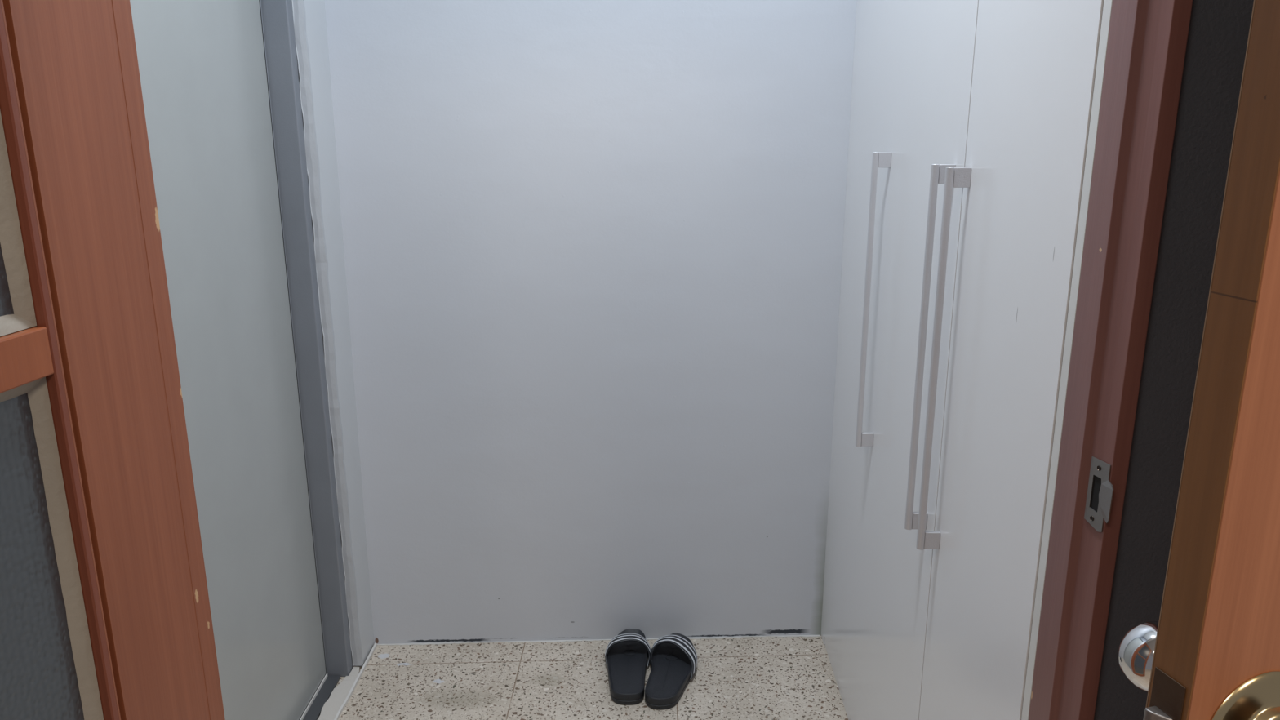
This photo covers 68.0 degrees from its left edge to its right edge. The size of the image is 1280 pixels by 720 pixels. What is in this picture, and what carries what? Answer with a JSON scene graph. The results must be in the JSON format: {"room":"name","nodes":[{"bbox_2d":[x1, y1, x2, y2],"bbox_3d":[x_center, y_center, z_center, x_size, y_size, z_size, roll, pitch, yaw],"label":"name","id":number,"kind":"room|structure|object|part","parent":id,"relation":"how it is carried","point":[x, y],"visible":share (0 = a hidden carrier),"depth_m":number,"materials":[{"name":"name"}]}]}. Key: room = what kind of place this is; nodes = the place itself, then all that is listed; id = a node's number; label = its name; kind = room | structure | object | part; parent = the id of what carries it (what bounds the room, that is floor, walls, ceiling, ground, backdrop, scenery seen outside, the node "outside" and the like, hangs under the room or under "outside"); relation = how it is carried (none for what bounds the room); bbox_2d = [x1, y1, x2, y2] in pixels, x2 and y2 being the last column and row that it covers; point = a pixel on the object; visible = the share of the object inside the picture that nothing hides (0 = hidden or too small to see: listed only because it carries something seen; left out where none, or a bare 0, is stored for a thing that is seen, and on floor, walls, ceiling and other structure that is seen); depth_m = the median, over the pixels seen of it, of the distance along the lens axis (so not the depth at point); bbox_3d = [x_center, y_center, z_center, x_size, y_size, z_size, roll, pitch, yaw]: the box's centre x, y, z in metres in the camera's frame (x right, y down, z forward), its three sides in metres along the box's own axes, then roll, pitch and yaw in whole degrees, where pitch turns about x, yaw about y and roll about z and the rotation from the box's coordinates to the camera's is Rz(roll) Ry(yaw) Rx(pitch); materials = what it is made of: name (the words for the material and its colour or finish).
{"room":"entryway","nodes":[
{"label":"entryway","id":0,"kind":"room"},
{"bbox_2d":[304,0,373,666],"bbox_3d":[-0.844,-0.647,2.212,0.244,2.920,0.258,0,15,1],"label":"wall","id":1,"kind":"structure","parent":0,"point":[315,12],"depth_m":2.28,"materials":[{"name":"paint"}]},
{"bbox_2d":[129,0,352,719],"bbox_3d":[-0.818,-0.467,1.535,0.128,2.918,1.122,0,15,1],"label":"door","id":2,"kind":"structure","parent":1,"relation":"in","point":[220,78],"depth_m":1.95,"materials":[{"name":"grey"}]},
{"bbox_3d":[-0.809,-0.307,2.140,0.128,2.299,0.034,0,15,1],"label":"frame post","id":3,"kind":"part","parent":2,"relation":"part of","materials":[{"name":"grey paint"}]},
{"bbox_2d":[291,0,363,666],"bbox_3d":[-0.740,-0.618,2.079,0.040,2.907,0.011,0,15,1],"label":"trim","id":4,"kind":"structure","parent":1,"relation":"attached to","point":[298,6],"depth_m":2.21,"materials":[{"name":"paint"}]},
{"bbox_2d":[317,666,359,719],"bbox_3d":[-0.746,0.935,1.924,0.048,0.009,1.096,0,15,1],"label":"trim","id":5,"kind":"structure","parent":1,"relation":"attached to","point":[331,708],"depth_m":2.33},
{"bbox_2d":[333,643,377,719],"bbox_3d":[-0.721,0.921,1.976,0.007,0.010,1.205,0,15,1],"label":"trim","id":6,"kind":"structure","parent":1,"relation":"attached to","point":[352,690],"depth_m":2.38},
{"bbox_2d":[324,0,857,644],"bbox_3d":[0.084,-0.661,2.260,2.008,2.922,0.209,0,15,1],"label":"wall","id":7,"kind":"structure","parent":0,"point":[593,249],"depth_m":2.34,"materials":[{"name":"paint"}]},
{"bbox_2d":[377,635,819,645],"bbox_3d":[-0.111,0.762,2.581,1.208,0.003,0.008,-1,15,-2],"label":"baseboard","id":8,"kind":"structure","parent":7,"relation":"attached to","point":[780,636],"depth_m":2.58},
{"bbox_2d":[335,635,848,719],"bbox_3d":[0.004,1.389,0.343,4.400,0.060,5.150,0,15,1],"label":"floor","id":9,"kind":"structure","parent":0,"point":[765,677],"depth_m":2.39,"materials":[{"name":"stone"}]},
{"bbox_2d":[604,628,650,705],"bbox_3d":[-0.032,0.770,2.430,0.120,0.074,0.284,0,15,1],"label":"sandal","id":10,"kind":"object","parent":9,"relation":"on","point":[626,655],"visible":1,"depth_m":2.43,"materials":[{"name":"black rubber"}]},
{"bbox_2d":[644,632,697,709],"bbox_3d":[0.082,0.775,2.409,0.124,0.073,0.285,1,15,5],"label":"sandal","id":11,"kind":"object","parent":9,"relation":"on","point":[673,656],"visible":1,"depth_m":2.41,"materials":[{"name":"black rubber"}]},
{"bbox_2d":[821,0,1112,719],"bbox_3d":[0.698,-0.191,1.682,0.504,2.299,1.337,0,15,1],"label":"wardrobe","id":12,"kind":"object","parent":9,"relation":"on","point":[974,123],"visible":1,"depth_m":1.43,"materials":[{"name":"white laminate"}]},
{"bbox_3d":[0.468,-0.110,1.909,0.036,0.601,0.012,0,15,1],"label":"bar handle","id":13,"kind":"part","parent":12,"relation":"part of","materials":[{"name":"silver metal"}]},
{"bbox_3d":[0.494,-0.248,1.850,0.018,2.270,0.849,0,15,1],"label":"door","id":14,"kind":"part","parent":12,"relation":"part of","materials":[{"name":"white laminate"}]},
{"bbox_3d":[0.462,-0.007,1.520,0.036,0.601,0.012,0,15,1],"label":"bar handle","id":15,"kind":"part","parent":12,"relation":"part of","materials":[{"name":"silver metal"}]},
{"bbox_3d":[0.461,0.012,1.448,0.036,0.601,0.012,0,15,1],"label":"bar handle","id":16,"kind":"part","parent":12,"relation":"part of","materials":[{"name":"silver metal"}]},
{"bbox_3d":[0.485,-0.088,1.248,0.018,2.270,0.392,0,15,1],"label":"door","id":17,"kind":"part","parent":12,"relation":"part of","materials":[{"name":"white laminate"}]},
{"bbox_2d":[1093,0,1253,719],"bbox_3d":[1.206,-0.305,0.900,1.415,2.920,0.076,0,15,1],"label":"wall","id":18,"kind":"structure","parent":0,"point":[1219,29],"depth_m":0.94,"materials":[{"name":"grey paint"}]},
{"bbox_2d":[1028,0,1192,719],"bbox_3d":[0.482,0.087,1.001,0.034,2.114,0.096,0,15,1],"label":"door frame","id":19,"kind":"structure","parent":18,"relation":"attached to","point":[1147,41],"depth_m":0.96,"materials":[{"name":"red paint"}]},
{"bbox_3d":[0.478,0.142,0.986,0.004,0.076,0.039,-3,15,-9],"label":"strike plate","id":20,"kind":"part","parent":19,"relation":"part of","materials":[{"name":"metal"}]},
{"bbox_2d":[1118,0,1279,719],"bbox_3d":[0.748,0.155,0.748,0.812,2.088,0.184,-4,15,-14],"label":"door","id":21,"kind":"structure","parent":18,"relation":"in","point":[1212,652],"depth_m":0.61,"materials":[{"name":"orange wood"}]},
{"bbox_3d":[0.413,0.239,0.739,0.056,0.056,0.070,-4,15,-14],"label":"knob","id":22,"kind":"part","parent":21,"relation":"part of","materials":[{"name":"silver metal"}]},
{"bbox_3d":[0.367,0.258,0.667,0.001,0.081,0.027,-4,15,-14],"label":"latch plate","id":23,"kind":"part","parent":21,"relation":"part of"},
{"bbox_3d":[-0.039,-1.331,0.647,1.068,0.800,0.073,0,15,1],"label":"wall","id":24,"kind":"structure","parent":0,"visible":0},
{"bbox_2d":[0,0,225,719],"bbox_3d":[-0.550,0.208,0.563,0.040,2.088,0.905,2,15,7],"label":"door","id":25,"kind":"structure","parent":24,"relation":"in","point":[105,614],"depth_m":0.84,"materials":[{"name":"orange wood"}]},
{"bbox_3d":[-0.553,-0.318,0.413,0.004,0.754,0.592,2,15,7],"label":"glass pane","id":26,"kind":"part","parent":25,"relation":"part of","materials":[{"name":"grey glass"}]},
{"bbox_3d":[-0.552,0.067,0.515,0.040,0.041,0.593,2,15,7],"label":"rail","id":27,"kind":"part","parent":25,"relation":"part of","materials":[{"name":"orange wood"}]},
{"bbox_3d":[-0.550,0.562,0.646,0.004,0.984,0.592,2,15,7],"label":"glass pane","id":28,"kind":"part","parent":25,"relation":"part of","materials":[{"name":"grey glass"}]},
{"bbox_3d":[-0.512,0.134,0.841,0.040,2.088,0.007,2,15,7],"label":"moulding","id":29,"kind":"part","parent":25,"relation":"part of","materials":[{"name":"brown wood"}]}
]}

